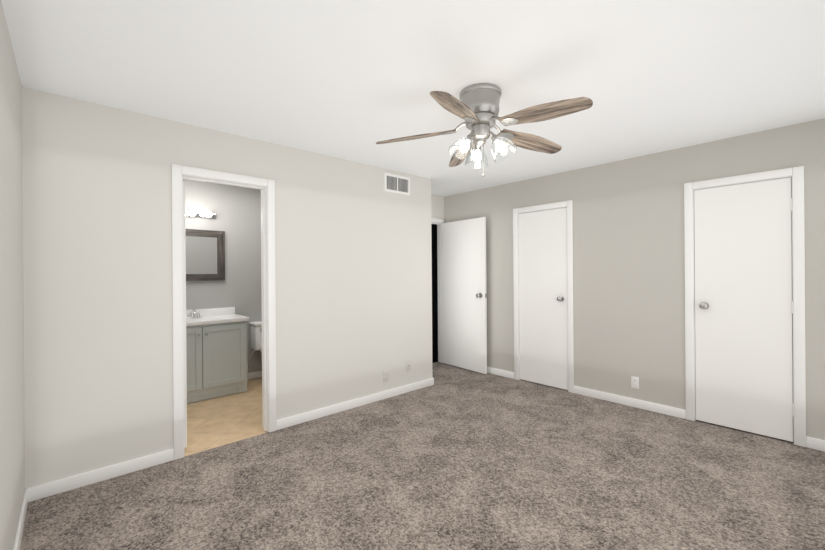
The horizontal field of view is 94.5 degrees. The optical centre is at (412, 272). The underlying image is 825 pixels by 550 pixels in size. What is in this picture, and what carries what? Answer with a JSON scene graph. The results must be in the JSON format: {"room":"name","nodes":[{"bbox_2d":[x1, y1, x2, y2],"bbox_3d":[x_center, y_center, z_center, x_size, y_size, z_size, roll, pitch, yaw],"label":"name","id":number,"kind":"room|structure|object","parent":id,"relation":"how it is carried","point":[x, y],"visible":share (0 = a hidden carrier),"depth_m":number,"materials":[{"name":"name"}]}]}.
{"room":"empty bedroom","nodes":[
{"label":"empty bedroom","id":0,"kind":"room"},
{"bbox_2d":[0,0,24,549],"bbox_3d":[-2.025,0.130,1.862,0.120,2.440,6.340,0,0,-42],"label":"wall","id":1,"kind":"structure","parent":0,"point":[12,461],"depth_m":1.74,"materials":[{"name":"beige paint"}]},
{"bbox_2d":[13,487,32,549],"bbox_3d":[-1.104,1.302,0.954,0.013,0.082,3.470,0,0,-42],"label":"baseboard","id":2,"kind":"structure","parent":1,"relation":"attached to","point":[28,493],"depth_m":2.01,"materials":[{"name":"white wood"}]},
{"bbox_2d":[183,179,261,372],"bbox_3d":[-1.206,0.124,3.378,2.270,2.440,0.006,0,0,-42],"label":"wall","id":3,"kind":"structure","parent":0,"point":[237,211],"depth_m":3.11,"materials":[{"name":"paint"}]},
{"bbox_2d":[185,209,215,218],"bbox_3d":[-2.499,-0.667,4.310,0.540,0.080,0.139,0,0,-42],"label":"sconce","id":4,"kind":"object","parent":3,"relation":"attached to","point":[194,213],"visible":0.65,"depth_m":4.38,"materials":[{"name":"white glass"}]},
{"bbox_2d":[186,229,224,280],"bbox_3d":[-2.533,-0.195,4.351,0.724,0.590,0.028,0,0,-42],"label":"bathroom mirror","id":5,"kind":"object","parent":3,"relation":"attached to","point":[205,255],"visible":0.56,"depth_m":4.45,"materials":[{"name":"brown wood"}]},
{"bbox_2d":[248,371,261,379],"bbox_3d":[-2.286,1.311,4.579,2.030,0.082,0.013,0,0,-42],"label":"baseboard","id":6,"kind":"structure","parent":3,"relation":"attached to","point":[253,375],"depth_m":4.83,"materials":[{"name":"white wood"}]},
{"bbox_2d":[184,377,266,455],"bbox_3d":[-1.742,1.400,3.979,2.270,0.095,1.870,0,0,-42],"label":"floor","id":7,"kind":"structure","parent":0,"point":[220,421],"depth_m":3.50,"materials":[{"name":"beige tile"}]},
{"bbox_2d":[186,307,248,402],"bbox_3d":[-2.357,0.879,4.166,0.949,0.946,0.526,0,0,-42],"label":"bathroom vanity","id":8,"kind":"object","parent":7,"relation":"on","point":[216,350],"visible":0.71,"depth_m":4.11,"materials":[{"name":"grey paint"}]},
{"bbox_2d":[247,321,261,368],"bbox_3d":[-1.713,0.984,4.712,0.499,0.729,0.580,0,0,-42],"label":"toilet","id":9,"kind":"object","parent":7,"relation":"on","point":[256,334],"visible":0.19,"depth_m":4.68,"materials":[{"name":"white ceramic"}]},
{"bbox_2d":[22,87,432,488],"bbox_3d":[-1.067,0.123,3.419,3.390,2.440,0.120,0,0,-42],"label":"wall","id":10,"kind":"structure","parent":0,"point":[353,266],"depth_m":2.66,"materials":[{"name":"beige paint"}]},
{"bbox_2d":[33,449,173,500],"bbox_3d":[-1.981,1.309,2.493,0.720,0.082,0.013,0,0,-42],"label":"baseboard","id":11,"kind":"structure","parent":10,"relation":"attached to","point":[37,492],"depth_m":2.46,"materials":[{"name":"white wood"}]},
{"bbox_2d":[183,181,186,447],"bbox_3d":[-1.941,0.322,3.114,0.173,2.030,0.621,0,0,-42],"label":"door","id":12,"kind":"structure","parent":10,"relation":"in","point":[185,364],"depth_m":2.90,"materials":[{"name":"white wood"}]},
{"bbox_2d":[172,164,275,459],"bbox_3d":[-1.490,0.283,3.038,0.750,2.125,0.158,0,0,-42],"label":"door frame","id":13,"kind":"structure","parent":10,"relation":"attached to","point":[180,173],"depth_m":3.02,"materials":[{"name":"white wood"}]},
{"bbox_2d":[276,378,433,429],"bbox_3d":[-0.454,1.297,3.877,1.903,0.082,0.013,0,0,-42],"label":"baseboard","id":14,"kind":"structure","parent":10,"relation":"attached to","point":[311,415],"depth_m":3.71,"materials":[{"name":"white wood"}]},
{"bbox_2d":[383,370,388,381],"bbox_3d":[-0.280,1.102,4.040,0.070,0.115,0.007,0,0,-42],"label":"electrical outlet","id":15,"kind":"object","parent":10,"relation":"attached to","point":[385,376],"visible":1,"depth_m":4.03,"materials":[{"name":"white plastic"}]},
{"bbox_2d":[384,172,409,195],"bbox_3d":[-0.163,-0.959,4.158,0.365,0.200,0.010,0,0,-42],"label":"air vent","id":16,"kind":"object","parent":10,"relation":"in","point":[394,183],"visible":1,"depth_m":4.15,"materials":[{"name":"grey metal"}]},
{"bbox_2d":[406,360,410,370],"bbox_3d":[-0.042,1.045,4.253,0.070,0.115,0.012,0,0,-42],"label":"cable jack","id":17,"kind":"object","parent":10,"relation":"attached to","point":[408,365],"visible":1,"depth_m":4.25,"materials":[{"name":"white plastic"}]},
{"bbox_2d":[1,0,824,196],"bbox_3d":[-0.101,-1.154,3.615,5.340,0.100,6.340,0,0,-42],"label":"ceiling","id":18,"kind":"structure","parent":0,"point":[354,80],"depth_m":2.06,"materials":[{"name":"paint"}]},
{"bbox_2d":[376,83,592,176],"bbox_3d":[0.460,-0.845,2.318,1.271,0.525,1.226,0,0,-42],"label":"ceiling fan","id":19,"kind":"object","parent":18,"relation":"hanging from","point":[476,108],"visible":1,"depth_m":2.26,"materials":[{"name":"brown wood"}]},
{"bbox_2d":[20,362,824,549],"bbox_3d":[-0.082,1.386,3.615,5.340,0.100,6.340,0,0,-42],"label":"floor","id":20,"kind":"structure","parent":0,"point":[455,458],"depth_m":2.37,"materials":[{"name":"grey carpet"}]},
{"bbox_2d":[431,224,437,362],"bbox_3d":[0.044,0.115,5.393,1.010,2.440,0.028,0,0,-42],"label":"doorway","id":21,"kind":"structure","parent":0,"point":[434,297],"depth_m":5.62,"materials":[{"name":"black"}]},
{"bbox_2d":[431,194,443,218],"bbox_3d":[0.096,0.114,5.337,0.910,2.440,0.120,0,0,-42],"label":"wall","id":22,"kind":"structure","parent":0,"point":[437,206],"depth_m":5.50,"materials":[{"name":"beige paint"}]},
{"bbox_2d":[431,217,444,362],"bbox_3d":[0.102,0.278,5.331,0.908,2.112,0.136,0,0,-42],"label":"door frame","id":23,"kind":"structure","parent":22,"relation":"attached to","point":[438,221],"depth_m":5.62,"materials":[{"name":"white wood"}]},
{"bbox_2d":[444,118,824,439],"bbox_3d":[1.867,0.101,4.149,0.120,2.440,4.260,0,0,-42],"label":"wall","id":24,"kind":"structure","parent":0,"point":[628,269],"depth_m":3.70,"materials":[{"name":"grey paint"}]},
{"bbox_2d":[442,217,486,373],"bbox_3d":[0.675,0.303,5.230,0.170,2.030,0.822,0,0,-42],"label":"entry door","id":25,"kind":"structure","parent":24,"relation":"in","point":[464,321],"depth_m":5.19,"materials":[{"name":"white wood"}]},
{"bbox_2d":[487,367,513,378],"bbox_3d":[0.871,1.288,5.160,0.013,0.082,1.172,0,0,-42],"label":"baseboard","id":26,"kind":"structure","parent":24,"relation":"attached to","point":[495,371],"depth_m":4.87,"materials":[{"name":"white wood"}]},
{"bbox_2d":[513,200,573,392],"bbox_3d":[1.533,0.268,4.470,0.187,2.112,0.750,0,0,-42],"label":"door","id":27,"kind":"structure","parent":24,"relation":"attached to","point":[543,314],"depth_m":4.43,"materials":[{"name":"white wood"}]},
{"bbox_2d":[574,386,685,418],"bbox_3d":[2.110,1.279,3.793,0.013,0.082,1.018,0,0,-42],"label":"baseboard","id":28,"kind":"structure","parent":24,"relation":"attached to","point":[668,410],"depth_m":3.73,"materials":[{"name":"white wood"}]},
{"bbox_2d":[631,376,638,388],"bbox_3d":[2.175,1.079,3.724,0.007,0.115,0.070,0,0,-42],"label":"electrical outlet","id":29,"kind":"object","parent":24,"relation":"attached to","point":[635,382],"visible":1,"depth_m":3.72,"materials":[{"name":"white plastic"}]},
{"bbox_2d":[684,166,805,446],"bbox_3d":[2.721,0.259,3.160,0.186,2.112,0.750,0,0,-42],"label":"door","id":30,"kind":"structure","parent":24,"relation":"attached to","point":[744,312],"depth_m":3.11,"materials":[{"name":"white wood"}]},
{"bbox_2d":[806,436,824,451],"bbox_3d":[3.097,1.271,2.705,0.013,0.082,0.420,0,0,-42],"label":"baseboard","id":31,"kind":"structure","parent":24,"relation":"attached to","point":[813,443],"depth_m":2.82,"materials":[{"name":"white wood"}]}
]}

